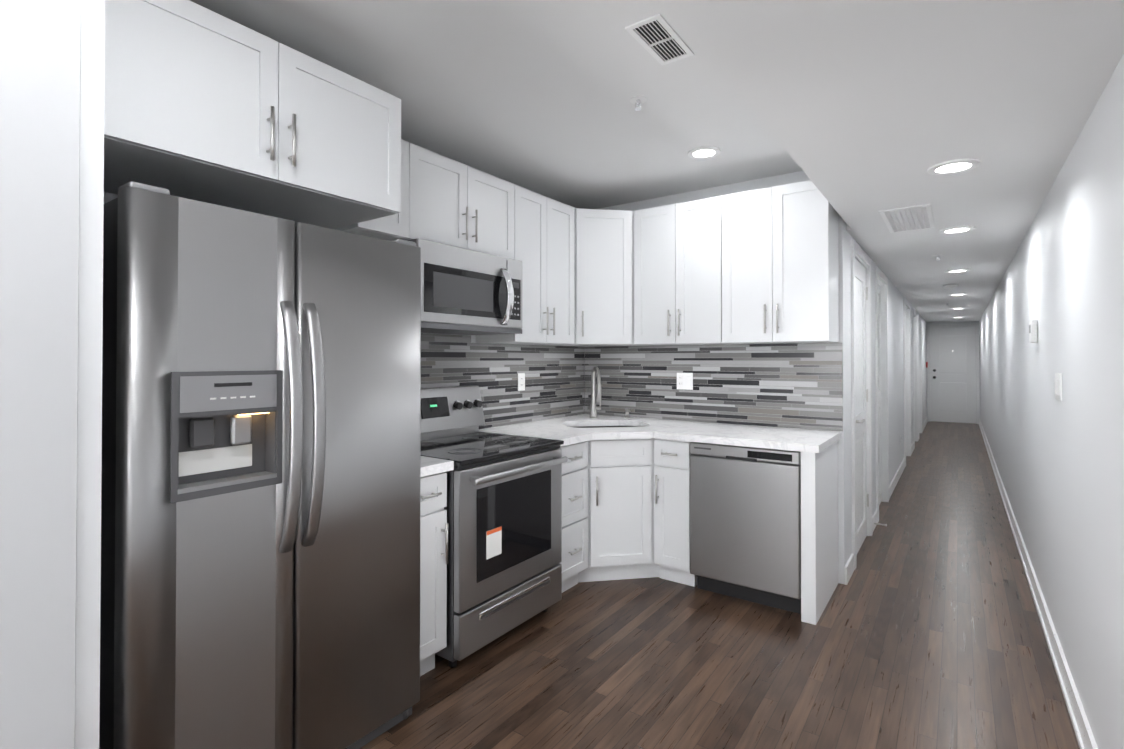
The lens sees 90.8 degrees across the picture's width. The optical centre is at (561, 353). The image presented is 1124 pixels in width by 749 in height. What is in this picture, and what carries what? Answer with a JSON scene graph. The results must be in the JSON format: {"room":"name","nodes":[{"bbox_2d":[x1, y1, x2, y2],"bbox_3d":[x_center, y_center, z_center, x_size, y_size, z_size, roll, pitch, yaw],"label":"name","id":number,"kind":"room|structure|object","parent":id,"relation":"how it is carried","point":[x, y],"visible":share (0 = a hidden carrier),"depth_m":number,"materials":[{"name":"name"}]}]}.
{"room":"kitchen","nodes":[
{"label":"kitchen","id":0,"kind":"room"},
{"bbox_2d":[0,0,80,748],"bbox_3d":[-2.835,0.079,-0.384,0.920,2.530,4.690,0,-1,36],"label":"wall","id":1,"kind":"structure","parent":0,"point":[40,50],"depth_m":1.20,"materials":[{"name":"white paint"}]},
{"bbox_2d":[104,139,583,428],"bbox_3d":[-0.799,0.114,3.151,0.120,2.530,3.430,0,-1,36],"label":"wall","id":2,"kind":"structure","parent":0,"point":[108,197],"depth_m":3.36,"materials":[{"name":"white paint"}]},
{"bbox_2d":[104,0,400,228],"bbox_3d":[-1.157,-0.790,1.974,0.649,0.455,0.978,0,-1,36],"label":"upper cabinet","id":3,"kind":"object","parent":2,"relation":"attached to","point":[203,104],"visible":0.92,"depth_m":1.75,"materials":[{"name":"white paint"}]},
{"bbox_2d":[335,140,514,258],"bbox_3d":[-0.688,-0.764,2.882,0.354,0.450,1.030,0,-1,36],"label":"upper cabinet","id":4,"kind":"object","parent":2,"relation":"attached to","point":[444,200],"visible":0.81,"depth_m":2.81,"materials":[{"name":"white paint"}]},
{"bbox_2d":[407,238,521,334],"bbox_3d":[-0.571,-0.326,2.961,0.447,0.415,0.752,0,-1,36],"label":"microwave","id":5,"kind":"object","parent":4,"relation":"attached to","point":[464,291],"visible":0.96,"depth_m":2.83,"materials":[{"name":"silver metal"}]},
{"bbox_2d":[421,333,584,428],"bbox_3d":[-0.481,0.177,3.480,0.009,0.577,2.260,0,-1,36],"label":"backsplash","id":6,"kind":"structure","parent":2,"relation":"attached to","point":[554,381],"depth_m":3.66,"materials":[{"name":"tile"}]},
{"bbox_2d":[518,373,524,390],"bbox_3d":[-0.274,0.190,3.753,0.010,0.118,0.072,0,-1,36],"label":"electrical outlet","id":7,"kind":"object","parent":6,"relation":"attached to","point":[521,381],"visible":1,"depth_m":3.75,"materials":[{"name":"white plastic"}]},
{"bbox_2d":[476,185,573,344],"bbox_3d":[-0.208,-0.525,3.552,0.354,0.915,0.614,0,-1,36],"label":"upper cabinet","id":8,"kind":"object","parent":2,"relation":"attached to","point":[544,239],"visible":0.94,"depth_m":3.44,"materials":[{"name":"white paint"}]},
{"bbox_2d":[190,0,802,208],"bbox_3d":[-1.394,-1.225,0.706,2.010,0.100,8.120,0,-1,36],"label":"ceiling","id":9,"kind":"structure","parent":0,"point":[535,95],"depth_m":2.42,"materials":[{"name":"white paint"}]},
{"bbox_2d":[630,96,646,110],"bbox_3d":[0.347,-1.135,2.522,0.076,0.045,0.076,0,-1,36],"label":"sprinkler","id":10,"kind":"object","parent":9,"relation":"attached to","point":[638,100],"visible":1,"depth_m":2.51,"materials":[{"name":"white metal"}]},
{"bbox_2d":[625,13,693,65],"bbox_3d":[0.367,-1.157,2.056,0.135,0.008,0.305,0,-1,36],"label":"ceiling vent","id":11,"kind":"object","parent":9,"relation":"in","point":[657,37],"visible":1,"depth_m":2.04,"materials":[{"name":"white plastic"}]},
{"bbox_2d":[688,146,720,158],"bbox_3d":[0.810,-1.147,3.161,0.180,0.008,0.180,0,-1,36],"label":"recessed light","id":12,"kind":"object","parent":9,"relation":"in","point":[705,152],"visible":1,"depth_m":3.15,"materials":[{"name":"white plastic"}]},
{"bbox_2d":[584,171,847,583],"bbox_3d":[0.969,0.121,3.921,1.860,2.530,0.120,0,-1,36],"label":"wall","id":13,"kind":"structure","parent":0,"point":[778,180],"depth_m":3.40,"materials":[{"name":"white paint"}]},
{"bbox_2d":[552,208,641,345],"bbox_3d":[0.251,-0.521,3.977,0.606,0.915,0.606,0,-1,36],"label":"upper cabinet","id":14,"kind":"object","parent":13,"relation":"attached to","point":[603,277],"visible":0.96,"depth_m":3.76,"materials":[{"name":"white paint"}]},
{"bbox_2d":[634,196,731,344],"bbox_3d":[0.820,-0.523,3.725,0.606,0.915,0.354,0,-1,36],"label":"upper cabinet","id":15,"kind":"object","parent":13,"relation":"attached to","point":[677,273],"visible":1,"depth_m":3.60,"materials":[{"name":"white paint"}]},
{"bbox_2d":[585,343,842,430],"bbox_3d":[0.934,0.203,3.864,1.845,0.532,0.009,0,-1,36],"label":"backsplash","id":16,"kind":"structure","parent":13,"relation":"attached to","point":[793,385],"depth_m":3.73,"materials":[{"name":"tile"}]},
{"bbox_2d":[677,373,692,389],"bbox_3d":[0.863,0.192,3.901,0.120,0.118,0.010,0,-1,36],"label":"outlet","id":17,"kind":"object","parent":16,"relation":"attached to","point":[684,381],"visible":1,"depth_m":3.90,"materials":[{"name":"white plastic"}]},
{"bbox_2d":[721,180,838,343],"bbox_3d":[1.316,-0.527,3.370,0.606,0.915,0.354,0,-1,36],"label":"upper cabinet","id":18,"kind":"object","parent":13,"relation":"attached to","point":[780,271],"visible":1,"depth_m":3.24,"materials":[{"name":"white paint"}]},
{"bbox_2d":[359,421,1079,748],"bbox_3d":[2.090,1.424,4.711,3.050,0.060,18.970,0,-1,36],"label":"floor","id":19,"kind":"structure","parent":0,"point":[926,631],"depth_m":2.46,"materials":[{"name":"brown wood"}]},
{"bbox_2d":[75,0,104,748],"bbox_3d":[-1.412,0.170,1.512,0.781,2.385,0.044,0,-1,36],"label":"panel","id":20,"kind":"object","parent":19,"relation":"on","point":[89,427],"visible":0.17,"depth_m":1.28,"materials":[{"name":"white paint"}]},
{"bbox_2d":[99,181,420,748],"bbox_3d":[-1.077,0.468,1.932,0.829,1.797,0.926,0,-1,36],"label":"refrigerator","id":21,"kind":"object","parent":19,"relation":"on","point":[260,481],"visible":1,"depth_m":1.61,"materials":[{"name":"silver metal"}]},
{"bbox_2d":[420,472,447,675],"bbox_3d":[-0.800,0.934,2.461,0.664,0.875,0.228,0,-1,36],"label":"base cabinet","id":22,"kind":"object","parent":19,"relation":"on","point":[433,561],"visible":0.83,"depth_m":2.33,"materials":[{"name":"white paint"}]},
{"bbox_2d":[420,456,453,476],"bbox_3d":[-0.796,0.477,2.462,0.658,0.040,0.234,0,-1,36],"label":"countertop","id":23,"kind":"structure","parent":22,"relation":"on","point":[430,466],"depth_m":2.31,"materials":[{"name":"stone"}]},
{"bbox_2d":[421,385,567,667],"bbox_3d":[-0.467,0.780,2.839,0.742,1.190,0.756,0,-1,36],"label":"range","id":24,"kind":"object","parent":19,"relation":"on","point":[503,508],"visible":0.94,"depth_m":2.63,"materials":[{"name":"silver metal"}]},
{"bbox_2d":[559,441,587,592],"bbox_3d":[-0.183,0.943,3.323,0.664,0.875,0.347,0,-1,36],"label":"base cabinet","id":25,"kind":"object","parent":19,"relation":"on","point":[574,562],"visible":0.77,"depth_m":3.19,"materials":[{"name":"white paint"}]},
{"bbox_2d":[578,438,658,581],"bbox_3d":[0.284,0.947,3.765,0.911,0.875,0.911,0,-1,36],"label":"base cabinet","id":26,"kind":"object","parent":19,"relation":"on","point":[620,516],"visible":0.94,"depth_m":3.34,"materials":[{"name":"white paint"}]},
{"bbox_2d":[479,414,840,452],"bbox_3d":[0.563,0.485,3.348,1.838,0.040,1.253,0,-1,36],"label":"countertop","id":27,"kind":"structure","parent":26,"relation":"on","point":[565,430],"depth_m":3.30,"materials":[{"name":"stone"}]},
{"bbox_2d":[589,367,600,418],"bbox_3d":[0.250,0.282,4.015,0.169,0.380,0.187,0,-1,36],"label":"faucet","id":28,"kind":"object","parent":27,"relation":"on","point":[595,393],"visible":1,"depth_m":4.06,"materials":[{"name":"silver metal"}]},
{"bbox_2d":[575,426,637,427],"bbox_3d":[0.291,0.640,3.724,0.640,0.258,0.480,0,-1,-9],"label":"sink bowl","id":29,"kind":"object","parent":27,"relation":"in","point":[602,426],"depth_m":3.93,"materials":[{"name":"silver metal"}]},
{"bbox_2d":[625,409,630,418],"bbox_3d":[0.483,0.437,4.039,0.078,0.071,0.078,0,-1,36],"label":"soap dispenser","id":30,"kind":"object","parent":27,"relation":"on","point":[627,411],"visible":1,"depth_m":4.05,"materials":[{"name":"silver metal"}]},
{"bbox_2d":[654,438,696,586],"bbox_3d":[0.821,0.945,3.532,0.228,0.875,0.664,0,-1,36],"label":"base cabinet","id":31,"kind":"object","parent":19,"relation":"on","point":[672,509],"visible":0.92,"depth_m":3.30,"materials":[{"name":"white paint"}]},
{"bbox_2d":[690,442,800,613],"bbox_3d":[1.167,0.946,3.292,0.600,0.868,0.645,0,-1,36],"label":"dishwasher","id":32,"kind":"object","parent":19,"relation":"on","point":[745,523],"visible":0.94,"depth_m":3.02,"materials":[{"name":"silver metal"}]},
{"bbox_2d":[801,441,837,624],"bbox_3d":[1.446,0.941,3.097,0.070,0.875,0.644,0,-1,36],"label":"cabinet end panel","id":33,"kind":"object","parent":19,"relation":"on","point":[819,527],"visible":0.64,"depth_m":2.88,"materials":[{"name":"white paint"}]},
{"bbox_2d":[846,231,926,558],"bbox_3d":[4.798,0.348,7.777,0.120,2.150,10.610,0,-1,36],"label":"wall","id":34,"kind":"structure","parent":0,"point":[895,370],"depth_m":5.70,"materials":[{"name":"white paint"}]},
{"bbox_2d":[851,239,872,569],"bbox_3d":[2.080,0.325,3.961,0.137,2.122,0.894,0,-1,36],"label":"door frame","id":35,"kind":"structure","parent":34,"relation":"attached to","point":[860,255],"depth_m":4.01,"materials":[{"name":"white paint"}]},
{"bbox_2d":[855,259,868,552],"bbox_3d":[2.123,0.361,3.937,0.100,2.038,0.752,0,-1,36],"label":"hall door","id":36,"kind":"structure","parent":34,"relation":"in","point":[861,298],"depth_m":4.03,"materials":[{"name":"white paint"}]},
{"bbox_2d":[878,284,881,504],"bbox_3d":[2.821,0.371,4.967,0.058,2.038,0.720,0,-1,36],"label":"hall door","id":37,"kind":"structure","parent":34,"relation":"in","point":[879,383],"depth_m":5.23,"materials":[{"name":"white paint"}]},
{"bbox_2d":[875,266,888,521],"bbox_3d":[2.807,0.335,4.978,0.137,2.122,0.874,0,-1,36],"label":"door frame","id":38,"kind":"structure","parent":34,"relation":"attached to","point":[880,279],"depth_m":5.24,"materials":[{"name":"white paint"}]},
{"bbox_2d":[903,298,910,466],"bbox_3d":[4.543,0.359,7.405,0.137,2.122,0.974,0,-1,36],"label":"door frame","id":39,"kind":"structure","parent":34,"relation":"attached to","point":[906,305],"depth_m":7.71,"materials":[{"name":"white paint"}]},
{"bbox_2d":[912,308,918,448],"bbox_3d":[5.532,0.372,8.788,0.137,2.122,0.974,0,-1,36],"label":"door frame","id":40,"kind":"structure","parent":34,"relation":"attached to","point":[915,316],"depth_m":9.10,"materials":[{"name":"white paint"}]},
{"bbox_2d":[919,315,921,432],"bbox_3d":[6.259,0.382,9.805,0.137,2.122,0.974,0,-1,36],"label":"door frame","id":41,"kind":"structure","parent":34,"relation":"attached to","point":[920,318],"depth_m":10.11,"materials":[{"name":"white paint"}]},
{"bbox_2d":[844,416,1097,748],"bbox_3d":[2.428,1.339,4.471,1.978,0.105,18.730,0,-1,36],"label":"baseboard","id":42,"kind":"structure","parent":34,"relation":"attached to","point":[1082,728],"depth_m":2.77,"materials":[{"name":"white paint"}]},
{"bbox_2d":[663,0,1123,228],"bbox_3d":[-0.215,-1.043,-0.139,0.890,0.480,8.120,0,-1,36],"label":"ceiling soffit","id":43,"kind":"structure","parent":0,"point":[866,111],"depth_m":1.62,"materials":[{"name":"white paint"}]},
{"bbox_2d":[879,204,934,232],"bbox_3d":[1.984,-0.768,3.173,0.230,0.006,0.610,0,-1,36],"label":"air vent","id":44,"kind":"object","parent":43,"relation":"attached to","point":[918,217],"visible":1,"depth_m":3.13,"materials":[{"name":"white plastic"}]},
{"bbox_2d":[927,158,979,174],"bbox_3d":[1.623,-0.775,2.300,0.180,0.008,0.180,0,-1,36],"label":"recessed light","id":45,"kind":"object","parent":43,"relation":"attached to","point":[955,166],"visible":1,"depth_m":2.29,"materials":[{"name":"white plastic"}]},
{"bbox_2d":[846,206,1040,321],"bbox_3d":[5.172,-0.969,7.522,1.040,0.480,10.610,0,-1,36],"label":"ceiling soffit","id":46,"kind":"structure","parent":0,"point":[913,270],"depth_m":4.37,"materials":[{"name":"white paint"}]},
{"bbox_2d":[932,254,943,260],"bbox_3d":[2.892,-0.738,4.263,0.076,0.045,0.076,0,-1,36],"label":"sprinkler","id":47,"kind":"object","parent":46,"relation":"attached to","point":[937,255],"visible":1,"depth_m":4.26,"materials":[{"name":"white metal"}]},
{"bbox_2d":[943,284,958,288],"bbox_3d":[4.191,-0.728,5.977,0.140,0.032,0.140,0,-1,36],"label":"smoke detector","id":48,"kind":"object","parent":46,"relation":"attached to","point":[948,286],"visible":1,"depth_m":5.94,"materials":[{"name":"white plastic"}]},
{"bbox_2d":[939,226,974,233],"bbox_3d":[2.437,-0.764,3.421,0.180,0.008,0.180,0,-1,36],"label":"recessed light","id":49,"kind":"object","parent":46,"relation":"attached to","point":[957,229],"visible":1,"depth_m":3.41,"materials":[{"name":"white plastic"}]},
{"bbox_2d":[945,269,969,272],"bbox_3d":[3.566,-0.749,4.999,0.180,0.008,0.180,0,-1,36],"label":"recessed light","id":50,"kind":"object","parent":46,"relation":"attached to","point":[956,270],"visible":1,"depth_m":4.98,"materials":[{"name":"white plastic"}]},
{"bbox_2d":[949,293,966,295],"bbox_3d":[4.880,-0.731,6.837,0.180,0.008,0.180,0,-1,36],"label":"recessed light","id":51,"kind":"object","parent":46,"relation":"attached to","point":[959,294],"visible":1,"depth_m":6.81,"materials":[{"name":"white plastic"}]},
{"bbox_2d":[926,321,979,415],"bbox_3d":[8.293,0.388,11.873,1.040,2.150,0.120,0,-1,36],"label":"wall","id":52,"kind":"structure","parent":0,"point":[955,322],"depth_m":11.84,"materials":[{"name":"white paint"}]},
{"bbox_2d":[930,326,975,423],"bbox_3d":[8.319,0.437,11.798,0.790,2.038,0.100,0,-1,36],"label":"entry door","id":53,"kind":"structure","parent":52,"relation":"in","point":[953,371],"depth_m":11.80,"materials":[{"name":"white paint"}]},
{"bbox_2d":[927,323,978,423],"bbox_3d":[8.340,0.412,11.827,0.900,2.100,0.137,0,-1,36],"label":"door frame","id":54,"kind":"structure","parent":52,"relation":"attached to","point":[966,324],"depth_m":11.80,"materials":[{"name":"white paint"}]},
{"bbox_2d":[979,54,1123,748],"bbox_3d":[3.282,0.070,3.872,0.120,2.630,18.970,0,-1,36],"label":"wall","id":55,"kind":"structure","parent":0,"point":[1060,465],"depth_m":2.08,"materials":[{"name":"white paint"}]},
{"bbox_2d":[1029,320,1037,342],"bbox_3d":[2.634,-0.124,3.099,0.031,0.125,0.125,0,-1,36],"label":"thermostat","id":56,"kind":"object","parent":55,"relation":"attached to","point":[1033,331],"visible":1,"depth_m":3.05,"materials":[{"name":"white plastic"}]},
{"bbox_2d":[1054,373,1061,400],"bbox_3d":[2.154,0.142,2.406,0.009,0.118,0.165,0,-1,36],"label":"switch plate","id":57,"kind":"object","parent":55,"relation":"attached to","point":[1058,385],"visible":1,"depth_m":2.38,"materials":[{"name":"white plastic"}]}
]}

